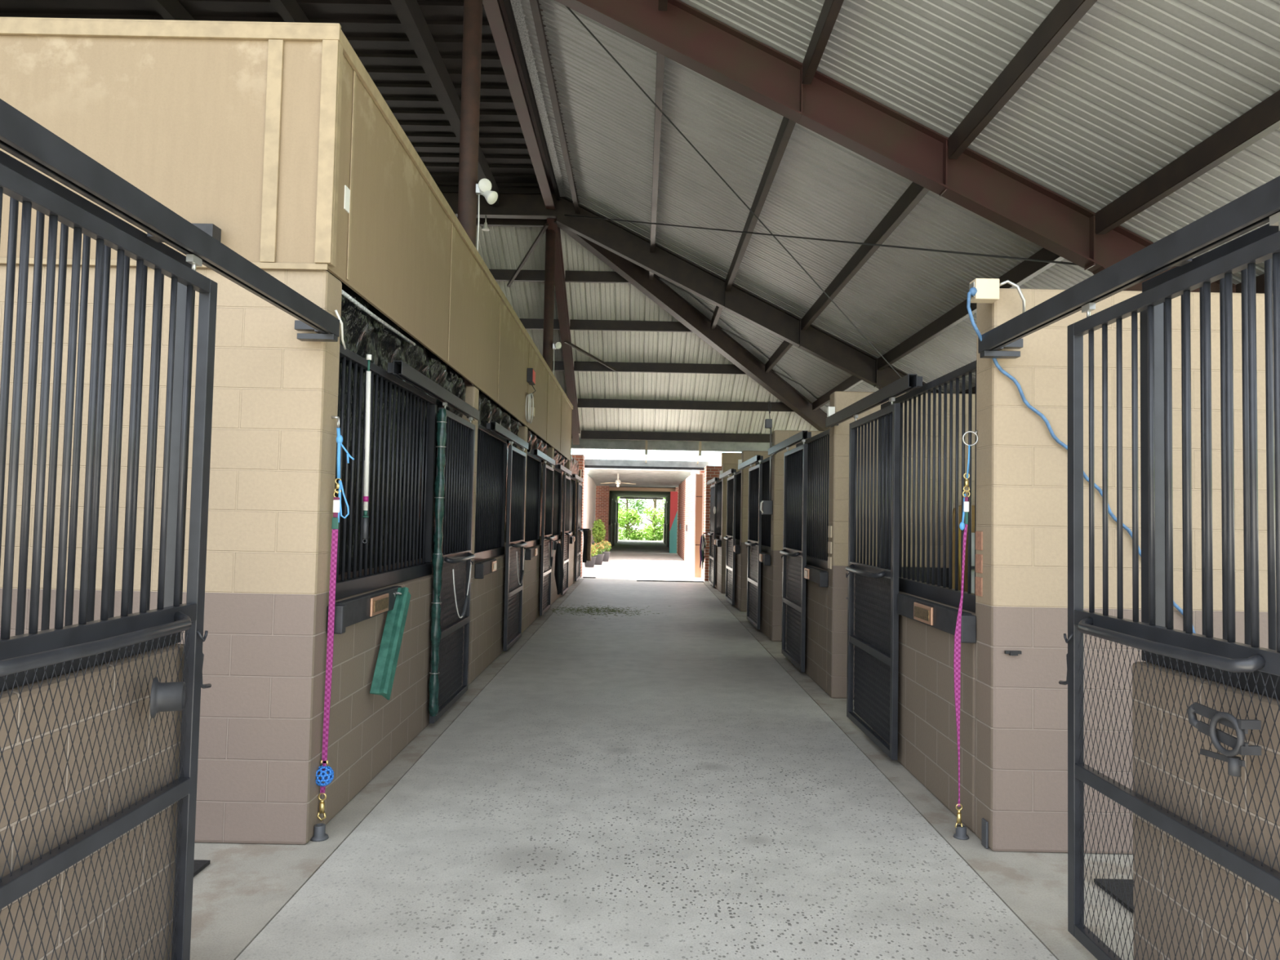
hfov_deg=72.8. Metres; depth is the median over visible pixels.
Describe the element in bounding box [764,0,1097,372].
purlin
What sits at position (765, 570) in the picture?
wall
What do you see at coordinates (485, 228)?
hanging lamp
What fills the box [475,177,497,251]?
floodlight
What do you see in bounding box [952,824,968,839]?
anchor
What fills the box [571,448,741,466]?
roof
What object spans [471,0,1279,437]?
ceiling
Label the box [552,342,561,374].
floodlight
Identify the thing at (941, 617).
board
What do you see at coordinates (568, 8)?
rod
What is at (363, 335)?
stall interior
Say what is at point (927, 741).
wall
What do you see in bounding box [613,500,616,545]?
door
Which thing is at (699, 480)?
door
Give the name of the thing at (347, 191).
paper tag
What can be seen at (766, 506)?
switch box
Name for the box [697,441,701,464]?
rod
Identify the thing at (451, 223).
trim
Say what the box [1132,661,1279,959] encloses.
wall
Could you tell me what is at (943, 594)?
grille
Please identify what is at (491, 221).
end purlin
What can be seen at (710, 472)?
wall
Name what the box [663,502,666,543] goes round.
door
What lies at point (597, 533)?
potted shrub
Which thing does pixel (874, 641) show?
door
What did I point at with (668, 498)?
wall
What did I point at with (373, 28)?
ceiling
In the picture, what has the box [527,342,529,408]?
trim
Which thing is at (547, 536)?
door
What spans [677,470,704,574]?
wall
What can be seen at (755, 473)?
door
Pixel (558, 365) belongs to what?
end purlin
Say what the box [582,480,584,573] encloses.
trim
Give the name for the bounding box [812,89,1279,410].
purlin
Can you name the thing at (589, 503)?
wall
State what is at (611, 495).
wall
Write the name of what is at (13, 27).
trim
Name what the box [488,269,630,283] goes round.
end purlin
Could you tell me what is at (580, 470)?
wall
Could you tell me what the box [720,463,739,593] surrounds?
wall
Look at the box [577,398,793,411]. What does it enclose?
end purlin
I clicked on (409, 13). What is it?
roof beam
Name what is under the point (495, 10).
ridge beam
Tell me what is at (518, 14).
ceiling
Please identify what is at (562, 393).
trim
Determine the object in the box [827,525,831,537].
panel
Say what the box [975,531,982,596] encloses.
panel
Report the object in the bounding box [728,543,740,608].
wall
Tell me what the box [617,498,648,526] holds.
tree
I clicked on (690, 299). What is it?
ceiling
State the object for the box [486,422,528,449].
door track
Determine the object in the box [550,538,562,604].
wall
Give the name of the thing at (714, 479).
door track
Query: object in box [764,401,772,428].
fitting
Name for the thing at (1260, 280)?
purlin
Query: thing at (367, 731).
wall
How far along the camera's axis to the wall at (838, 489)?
8.06 m
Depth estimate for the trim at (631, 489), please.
40.12 m
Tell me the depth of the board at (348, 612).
4.84 m
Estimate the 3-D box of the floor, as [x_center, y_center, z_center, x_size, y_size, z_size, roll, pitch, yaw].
[-1.548,2.820,26.907,15.500,0.150,66.000,1,-2,0]
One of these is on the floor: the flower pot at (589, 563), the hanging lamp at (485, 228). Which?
the flower pot at (589, 563)
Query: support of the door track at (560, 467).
attached to the grille at (557, 504)
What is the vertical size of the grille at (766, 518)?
1.383 m
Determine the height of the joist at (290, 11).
0.240 m
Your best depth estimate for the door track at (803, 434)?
10.03 m
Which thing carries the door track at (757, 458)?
attached to the wall at (745, 455)
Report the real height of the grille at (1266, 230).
1.383 m
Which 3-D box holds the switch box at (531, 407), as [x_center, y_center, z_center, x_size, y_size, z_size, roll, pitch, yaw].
[-1.515,-0.960,12.204,0.062,0.120,0.100,1,-2,0]
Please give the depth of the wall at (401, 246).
6.17 m
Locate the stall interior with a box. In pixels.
[326,270,466,574]
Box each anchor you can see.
[310,823,328,841]
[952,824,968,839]
[1004,650,1021,655]
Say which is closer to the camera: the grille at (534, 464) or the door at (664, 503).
the grille at (534, 464)
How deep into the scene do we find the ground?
79.69 m
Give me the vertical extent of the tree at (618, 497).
7.584 m
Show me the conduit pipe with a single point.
(344, 293)
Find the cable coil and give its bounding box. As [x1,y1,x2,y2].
[525,392,533,423]
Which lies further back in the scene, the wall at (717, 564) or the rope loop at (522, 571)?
the wall at (717, 564)
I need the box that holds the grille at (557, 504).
[551,466,562,541]
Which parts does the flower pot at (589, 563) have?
pot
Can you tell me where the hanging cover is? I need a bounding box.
[554,542,564,594]
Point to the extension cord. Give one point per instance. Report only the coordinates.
(972, 291)
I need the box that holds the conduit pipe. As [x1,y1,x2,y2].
[342,289,415,346]
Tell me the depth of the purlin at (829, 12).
9.30 m
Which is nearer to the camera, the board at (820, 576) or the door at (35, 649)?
the door at (35, 649)
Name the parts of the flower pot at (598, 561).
pot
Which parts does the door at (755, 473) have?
rail, rail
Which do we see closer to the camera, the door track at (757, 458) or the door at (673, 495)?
the door track at (757, 458)
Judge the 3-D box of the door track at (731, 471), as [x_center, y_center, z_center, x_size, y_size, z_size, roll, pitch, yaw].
[1.788,-0.119,17.789,0.098,0.085,2.500,1,-2,0]
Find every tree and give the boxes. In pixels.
[617,496,625,533]
[617,496,642,533]
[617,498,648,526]
[617,508,643,540]
[636,505,664,541]
[652,499,657,539]
[656,497,665,515]
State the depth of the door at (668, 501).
47.39 m
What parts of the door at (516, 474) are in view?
rail, rail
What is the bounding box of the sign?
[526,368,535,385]
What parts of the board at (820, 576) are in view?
name plate, plate frame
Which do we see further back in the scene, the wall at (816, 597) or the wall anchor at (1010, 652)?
the wall at (816, 597)
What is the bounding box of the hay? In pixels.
[551,603,671,618]
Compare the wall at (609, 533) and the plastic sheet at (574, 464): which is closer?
the plastic sheet at (574, 464)
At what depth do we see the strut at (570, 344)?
19.11 m
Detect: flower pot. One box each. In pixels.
[584,545,598,567]
[591,542,604,564]
[600,540,611,561]
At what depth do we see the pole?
4.95 m
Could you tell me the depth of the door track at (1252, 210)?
2.96 m
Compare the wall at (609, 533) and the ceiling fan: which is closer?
the ceiling fan
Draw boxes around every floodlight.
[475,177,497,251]
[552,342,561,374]
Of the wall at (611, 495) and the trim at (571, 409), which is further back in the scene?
the wall at (611, 495)
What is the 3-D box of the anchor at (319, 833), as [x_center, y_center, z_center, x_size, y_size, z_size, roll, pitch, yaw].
[-1.599,1.754,4.332,0.090,0.068,0.090,1,-2,0]
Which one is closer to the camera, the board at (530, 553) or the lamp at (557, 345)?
the board at (530, 553)
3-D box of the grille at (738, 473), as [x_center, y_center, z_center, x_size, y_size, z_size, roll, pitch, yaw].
[1.876,0.532,16.608,0.060,1.383,2.043,1,-2,0]
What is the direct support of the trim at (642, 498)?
attached to the ceiling at (618, 493)
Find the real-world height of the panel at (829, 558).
0.250 m
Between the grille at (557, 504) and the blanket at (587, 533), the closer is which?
the grille at (557, 504)
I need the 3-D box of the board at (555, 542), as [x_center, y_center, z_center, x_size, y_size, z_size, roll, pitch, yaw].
[-1.545,1.207,16.110,0.083,0.150,0.930,1,-2,0]
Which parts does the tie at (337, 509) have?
blue cord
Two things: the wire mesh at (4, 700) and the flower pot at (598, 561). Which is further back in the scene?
the flower pot at (598, 561)
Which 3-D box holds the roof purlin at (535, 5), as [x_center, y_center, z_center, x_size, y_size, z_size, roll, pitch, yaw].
[-1.105,-5.064,8.959,0.080,0.200,13.570,1,-2,0]
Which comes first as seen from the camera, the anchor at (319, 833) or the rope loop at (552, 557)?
the anchor at (319, 833)
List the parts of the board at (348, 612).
plate frame, name plate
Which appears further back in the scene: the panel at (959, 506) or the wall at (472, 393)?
the wall at (472, 393)
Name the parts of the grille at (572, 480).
post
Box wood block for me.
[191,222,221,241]
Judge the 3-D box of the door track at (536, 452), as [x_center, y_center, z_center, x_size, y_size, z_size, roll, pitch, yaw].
[-1.534,-0.351,13.889,0.098,0.085,2.620,1,-2,0]
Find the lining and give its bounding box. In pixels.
[902,566,948,587]
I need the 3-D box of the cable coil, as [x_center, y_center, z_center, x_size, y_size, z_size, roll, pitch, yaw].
[-1.482,-0.976,11.804,0.111,0.418,0.337,1,-2,0]
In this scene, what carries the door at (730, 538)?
in the wall at (737, 556)
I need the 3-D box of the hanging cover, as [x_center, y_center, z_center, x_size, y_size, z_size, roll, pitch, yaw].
[-1.478,1.615,15.816,0.171,0.925,0.334,1,-2,0]
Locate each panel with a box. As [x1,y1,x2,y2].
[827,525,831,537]
[827,542,831,568]
[951,505,974,593]
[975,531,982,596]
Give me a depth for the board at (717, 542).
19.21 m
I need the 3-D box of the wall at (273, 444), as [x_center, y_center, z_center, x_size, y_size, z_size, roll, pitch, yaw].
[-5.282,-0.298,4.436,7.406,4.030,0.255,1,-2,0]
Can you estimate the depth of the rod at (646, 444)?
22.55 m
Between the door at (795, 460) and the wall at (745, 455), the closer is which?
the door at (795, 460)
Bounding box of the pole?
[362,354,371,543]
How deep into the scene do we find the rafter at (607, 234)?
15.35 m
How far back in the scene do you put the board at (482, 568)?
8.63 m
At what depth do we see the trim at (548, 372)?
14.37 m
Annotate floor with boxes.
[190,540,1133,959]
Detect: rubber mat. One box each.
[193,859,210,876]
[1093,878,1133,912]
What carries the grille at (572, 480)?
in the wall at (571, 546)
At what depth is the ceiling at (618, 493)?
50.25 m
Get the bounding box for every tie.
[315,415,354,821]
[953,430,978,827]
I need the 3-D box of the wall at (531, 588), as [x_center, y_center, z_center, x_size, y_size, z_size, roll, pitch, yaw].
[-1.698,1.579,13.032,0.190,1.150,2.110,1,-2,0]
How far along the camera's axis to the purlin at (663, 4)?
10.60 m
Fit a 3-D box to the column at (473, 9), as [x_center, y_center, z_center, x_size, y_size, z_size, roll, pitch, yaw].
[-1.669,-3.131,8.442,0.230,4.478,0.182,1,-2,0]
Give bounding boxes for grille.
[334,344,436,599]
[474,423,507,562]
[524,452,542,548]
[551,466,562,541]
[569,475,575,535]
[715,479,722,539]
[732,470,741,545]
[755,455,772,553]
[795,429,829,569]
[880,360,976,612]
[1139,223,1279,699]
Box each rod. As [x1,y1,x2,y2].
[564,214,1077,265]
[566,6,912,390]
[644,440,647,462]
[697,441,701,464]
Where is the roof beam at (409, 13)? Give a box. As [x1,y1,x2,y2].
[390,0,499,205]
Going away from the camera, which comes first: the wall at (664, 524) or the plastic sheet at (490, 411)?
the plastic sheet at (490, 411)
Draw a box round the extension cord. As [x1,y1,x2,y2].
[966,287,1195,633]
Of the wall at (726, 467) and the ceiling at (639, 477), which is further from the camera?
the ceiling at (639, 477)
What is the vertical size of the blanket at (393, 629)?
0.638 m
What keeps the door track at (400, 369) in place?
attached to the grille at (348, 587)
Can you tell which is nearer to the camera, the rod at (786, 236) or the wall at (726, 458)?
the rod at (786, 236)
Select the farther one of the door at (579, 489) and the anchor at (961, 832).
the door at (579, 489)
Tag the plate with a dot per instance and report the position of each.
(984, 824)
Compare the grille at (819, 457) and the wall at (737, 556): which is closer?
the grille at (819, 457)
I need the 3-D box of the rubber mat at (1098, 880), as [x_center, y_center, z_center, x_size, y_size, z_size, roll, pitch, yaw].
[3.675,1.791,2.151,3.190,0.016,3.660,1,-2,0]
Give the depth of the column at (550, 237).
15.65 m
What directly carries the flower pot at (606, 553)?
on the floor
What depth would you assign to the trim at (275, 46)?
4.34 m
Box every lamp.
[478,177,497,204]
[481,215,488,231]
[552,342,561,349]
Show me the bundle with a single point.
(703, 541)
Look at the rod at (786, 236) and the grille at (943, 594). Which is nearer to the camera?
the grille at (943, 594)
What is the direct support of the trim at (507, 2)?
attached to the ceiling at (1135, 86)
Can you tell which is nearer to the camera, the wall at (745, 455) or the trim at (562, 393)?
the wall at (745, 455)
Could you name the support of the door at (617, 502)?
in the wall at (609, 533)
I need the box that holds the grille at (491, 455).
[474,423,507,562]
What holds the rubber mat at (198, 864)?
on the floor
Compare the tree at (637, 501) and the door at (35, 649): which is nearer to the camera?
the door at (35, 649)
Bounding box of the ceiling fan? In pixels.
[601,473,632,487]
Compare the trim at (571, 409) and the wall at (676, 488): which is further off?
the wall at (676, 488)
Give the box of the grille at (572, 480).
[569,475,575,535]
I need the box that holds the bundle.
[699,532,706,568]
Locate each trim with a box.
[0,18,341,41]
[0,257,328,270]
[259,39,284,262]
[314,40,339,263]
[339,30,573,409]
[346,70,356,280]
[447,222,453,361]
[497,297,501,400]
[503,0,559,199]
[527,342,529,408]
[546,372,548,440]
[560,393,562,451]
[570,408,572,454]
[571,437,772,452]
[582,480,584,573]
[584,458,708,467]
[584,465,704,470]
[608,487,675,491]
[619,497,662,499]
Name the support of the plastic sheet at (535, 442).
attached to the grille at (534, 464)
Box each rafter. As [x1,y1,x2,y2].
[441,191,943,393]
[546,217,580,444]
[554,0,1235,293]
[554,220,829,431]
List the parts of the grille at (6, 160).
rail, rail, post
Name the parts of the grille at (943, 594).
post, rail, rail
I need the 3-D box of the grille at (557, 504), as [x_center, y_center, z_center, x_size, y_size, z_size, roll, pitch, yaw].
[-1.643,0.467,16.726,0.060,1.383,2.103,1,-2,0]
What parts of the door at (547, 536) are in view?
rail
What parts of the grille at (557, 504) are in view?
rail, rail, post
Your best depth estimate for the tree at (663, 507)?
80.59 m
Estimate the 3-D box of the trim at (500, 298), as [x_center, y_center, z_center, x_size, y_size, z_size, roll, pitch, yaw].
[-1.539,-1.427,9.502,0.008,1.134,0.022,1,-2,0]
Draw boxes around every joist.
[146,0,195,20]
[269,0,310,22]
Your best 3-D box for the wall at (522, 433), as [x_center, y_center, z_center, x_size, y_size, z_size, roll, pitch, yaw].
[-3.487,0.647,11.913,3.800,2.845,0.210,1,-2,0]
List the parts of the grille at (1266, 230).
post, rail, rail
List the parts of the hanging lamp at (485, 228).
lamp shade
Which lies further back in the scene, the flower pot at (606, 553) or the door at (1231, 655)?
the flower pot at (606, 553)
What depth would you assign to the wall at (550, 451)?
15.50 m
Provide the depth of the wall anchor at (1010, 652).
4.35 m
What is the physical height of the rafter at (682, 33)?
4.311 m
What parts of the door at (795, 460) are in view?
rail, rail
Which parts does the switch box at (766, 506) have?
handle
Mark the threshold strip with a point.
(637, 580)
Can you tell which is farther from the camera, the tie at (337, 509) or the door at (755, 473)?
the door at (755, 473)
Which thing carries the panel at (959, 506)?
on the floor
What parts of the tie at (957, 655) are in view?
blue cord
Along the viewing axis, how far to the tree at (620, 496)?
85.75 m
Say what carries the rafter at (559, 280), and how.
attached to the ceiling at (1135, 86)
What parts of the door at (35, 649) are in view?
rail, rail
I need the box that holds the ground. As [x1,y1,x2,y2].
[618,528,662,541]
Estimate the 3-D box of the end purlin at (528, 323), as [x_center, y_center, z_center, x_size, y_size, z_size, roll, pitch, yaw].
[-3.733,-3.359,18.535,10.320,0.210,0.087,1,-2,0]
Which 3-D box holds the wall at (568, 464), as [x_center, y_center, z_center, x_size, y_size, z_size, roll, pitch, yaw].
[-3.478,0.956,19.186,3.800,2.845,0.210,1,-2,0]
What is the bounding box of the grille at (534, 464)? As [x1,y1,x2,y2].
[524,452,542,548]
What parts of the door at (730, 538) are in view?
rail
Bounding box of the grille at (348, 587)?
[334,344,436,599]
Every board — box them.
[326,586,401,634]
[474,558,497,578]
[524,546,537,559]
[551,540,559,550]
[568,536,574,543]
[714,538,721,546]
[733,544,740,554]
[759,552,770,565]
[804,565,828,586]
[897,593,976,643]
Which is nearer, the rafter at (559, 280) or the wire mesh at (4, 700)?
the wire mesh at (4, 700)
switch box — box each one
[530,407,534,416]
[760,428,772,514]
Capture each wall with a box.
[0,35,342,844]
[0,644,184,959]
[323,573,433,824]
[327,53,571,461]
[337,386,479,688]
[470,554,505,683]
[504,426,527,634]
[522,544,541,632]
[539,447,554,595]
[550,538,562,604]
[560,460,570,582]
[568,535,575,587]
[570,454,584,577]
[573,469,581,568]
[582,472,595,546]
[595,485,609,542]
[608,490,617,524]
[608,522,618,550]
[662,524,669,548]
[665,494,670,524]
[675,487,678,553]
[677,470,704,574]
[702,466,721,581]
[715,537,721,591]
[720,452,741,470]
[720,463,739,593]
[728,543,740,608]
[738,450,772,611]
[753,551,770,638]
[769,430,829,641]
[789,564,827,693]
[826,391,975,698]
[872,591,975,832]
[974,288,1276,853]
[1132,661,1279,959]
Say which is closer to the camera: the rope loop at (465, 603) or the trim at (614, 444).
the rope loop at (465, 603)
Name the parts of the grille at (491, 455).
rail, rail, post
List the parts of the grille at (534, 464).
rail, rail, post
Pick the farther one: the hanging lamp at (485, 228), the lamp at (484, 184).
the hanging lamp at (485, 228)
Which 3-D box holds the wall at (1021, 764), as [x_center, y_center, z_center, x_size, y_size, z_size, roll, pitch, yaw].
[3.616,0.476,4.499,3.670,2.845,0.240,1,-2,0]
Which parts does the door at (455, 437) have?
rail, rail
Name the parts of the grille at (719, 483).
post, rail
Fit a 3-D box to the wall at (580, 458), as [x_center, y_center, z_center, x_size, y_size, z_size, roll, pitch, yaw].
[-1.748,0.955,23.153,0.440,3.250,0.460,1,-2,0]
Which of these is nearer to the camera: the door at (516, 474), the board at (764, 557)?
the door at (516, 474)
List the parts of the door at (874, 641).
rail, rail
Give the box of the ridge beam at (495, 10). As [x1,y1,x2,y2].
[482,0,555,208]
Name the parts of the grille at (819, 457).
rail, rail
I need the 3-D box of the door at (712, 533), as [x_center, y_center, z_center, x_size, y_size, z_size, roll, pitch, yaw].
[1.714,1.284,20.897,0.123,2.450,1.370,1,-2,0]
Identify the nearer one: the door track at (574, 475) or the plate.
the plate
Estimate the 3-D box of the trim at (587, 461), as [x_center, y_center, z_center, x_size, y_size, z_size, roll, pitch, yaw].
[0.181,-0.446,23.665,3.360,0.170,0.250,1,-2,0]
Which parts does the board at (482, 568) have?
plate frame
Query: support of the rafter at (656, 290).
attached to the rafter at (607, 234)
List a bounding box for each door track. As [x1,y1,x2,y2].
[0,98,339,342]
[387,360,479,420]
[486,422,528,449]
[530,448,555,465]
[555,464,572,475]
[571,473,582,482]
[706,477,719,484]
[719,468,736,479]
[737,454,763,470]
[768,430,811,455]
[825,373,922,427]
[977,175,1279,358]
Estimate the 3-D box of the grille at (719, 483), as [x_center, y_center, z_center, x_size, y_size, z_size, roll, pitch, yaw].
[1.881,0.687,20.265,0.060,1.383,2.043,1,-2,0]
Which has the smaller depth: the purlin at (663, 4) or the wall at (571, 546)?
the purlin at (663, 4)
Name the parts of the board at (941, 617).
name plate, plate frame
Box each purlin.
[457,217,546,226]
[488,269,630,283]
[519,318,692,332]
[528,0,579,213]
[552,360,746,374]
[571,430,772,442]
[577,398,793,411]
[648,0,667,279]
[711,0,844,328]
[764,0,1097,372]
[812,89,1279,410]
[959,273,1264,394]
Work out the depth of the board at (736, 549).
15.50 m
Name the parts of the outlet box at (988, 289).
plate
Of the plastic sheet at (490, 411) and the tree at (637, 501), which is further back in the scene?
the tree at (637, 501)
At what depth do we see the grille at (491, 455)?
9.54 m
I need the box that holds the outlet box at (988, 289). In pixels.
[968,278,1025,313]
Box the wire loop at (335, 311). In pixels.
[334,310,346,349]
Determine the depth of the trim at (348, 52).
6.08 m
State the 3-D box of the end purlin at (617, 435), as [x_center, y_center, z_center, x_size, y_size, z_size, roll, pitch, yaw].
[-1.788,-1.174,22.404,14.280,0.210,0.087,1,-2,0]
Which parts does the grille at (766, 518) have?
rail, rail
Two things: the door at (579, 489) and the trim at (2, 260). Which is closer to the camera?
the trim at (2, 260)
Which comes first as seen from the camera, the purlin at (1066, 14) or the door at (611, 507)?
the purlin at (1066, 14)
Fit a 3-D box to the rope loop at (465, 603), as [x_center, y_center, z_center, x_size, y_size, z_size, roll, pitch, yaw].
[-1.478,0.933,7.199,0.028,0.428,0.729,1,-2,0]
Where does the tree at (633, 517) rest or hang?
on the ground
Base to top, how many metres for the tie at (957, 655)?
2.102 m
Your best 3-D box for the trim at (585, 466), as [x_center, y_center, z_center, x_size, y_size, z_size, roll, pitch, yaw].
[0.178,-0.332,23.515,3.360,0.070,0.040,1,-2,0]
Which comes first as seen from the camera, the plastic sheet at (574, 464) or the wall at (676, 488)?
the plastic sheet at (574, 464)
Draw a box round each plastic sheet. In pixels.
[473,385,519,542]
[519,421,550,536]
[550,445,567,532]
[567,455,578,516]
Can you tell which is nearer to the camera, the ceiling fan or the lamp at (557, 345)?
the lamp at (557, 345)
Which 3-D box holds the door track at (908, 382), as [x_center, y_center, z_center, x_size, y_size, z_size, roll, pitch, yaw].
[1.773,-0.584,6.819,0.098,0.085,2.500,1,-2,0]
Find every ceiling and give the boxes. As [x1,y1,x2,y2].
[0,0,555,194]
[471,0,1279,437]
[510,0,566,196]
[584,467,692,488]
[609,486,670,497]
[659,278,826,410]
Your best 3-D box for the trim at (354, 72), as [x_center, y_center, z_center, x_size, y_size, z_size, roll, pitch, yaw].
[-1.546,-1.633,4.650,0.008,1.134,0.030,1,-2,0]
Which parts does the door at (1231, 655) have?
rail, rail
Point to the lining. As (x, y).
(931, 568)
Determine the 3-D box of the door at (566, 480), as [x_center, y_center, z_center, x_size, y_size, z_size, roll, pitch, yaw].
[-1.506,1.099,18.037,0.133,2.450,1.370,1,-2,0]
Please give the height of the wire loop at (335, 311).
0.169 m
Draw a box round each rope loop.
[452,564,471,617]
[516,549,524,584]
[548,542,553,567]
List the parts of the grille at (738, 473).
rail, rail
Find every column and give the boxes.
[457,0,482,386]
[542,219,555,447]
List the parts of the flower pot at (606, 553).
pot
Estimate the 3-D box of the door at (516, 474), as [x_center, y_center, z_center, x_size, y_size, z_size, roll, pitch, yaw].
[-1.516,0.792,10.793,0.133,2.450,1.370,1,-2,0]
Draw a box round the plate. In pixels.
[981,817,988,848]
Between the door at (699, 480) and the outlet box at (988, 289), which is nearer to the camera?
the outlet box at (988, 289)
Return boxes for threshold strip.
[636,579,703,582]
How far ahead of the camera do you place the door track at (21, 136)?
2.64 m
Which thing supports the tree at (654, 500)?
on the ground
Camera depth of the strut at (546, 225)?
16.20 m
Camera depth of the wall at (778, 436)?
11.71 m
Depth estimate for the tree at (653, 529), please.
63.07 m
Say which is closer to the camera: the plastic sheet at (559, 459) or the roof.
the plastic sheet at (559, 459)
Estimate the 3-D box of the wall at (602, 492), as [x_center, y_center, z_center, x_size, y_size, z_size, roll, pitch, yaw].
[-1.757,1.748,40.114,0.620,3.100,0.500,1,-2,0]
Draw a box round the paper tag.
[343,185,350,213]
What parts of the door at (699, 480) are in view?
trim, trim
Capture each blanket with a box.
[369,586,411,700]
[580,528,591,562]
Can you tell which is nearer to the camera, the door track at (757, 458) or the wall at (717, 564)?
the door track at (757, 458)
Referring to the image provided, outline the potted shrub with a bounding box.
[591,519,605,553]
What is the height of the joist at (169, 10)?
0.240 m
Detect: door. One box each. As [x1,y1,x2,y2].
[0,163,217,959]
[428,402,475,723]
[502,441,527,651]
[539,461,555,615]
[560,472,572,595]
[574,480,582,581]
[609,498,613,549]
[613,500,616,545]
[616,502,618,542]
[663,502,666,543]
[666,501,668,546]
[669,491,677,553]
[693,473,703,577]
[707,481,716,586]
[724,472,736,604]
[744,460,762,629]
[779,439,807,672]
[845,397,900,759]
[1058,211,1279,959]
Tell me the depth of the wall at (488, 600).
9.20 m
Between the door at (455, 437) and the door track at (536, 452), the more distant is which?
the door track at (536, 452)
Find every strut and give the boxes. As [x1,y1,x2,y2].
[506,222,548,287]
[564,341,616,371]
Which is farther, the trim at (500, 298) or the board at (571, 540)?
the board at (571, 540)
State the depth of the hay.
14.90 m

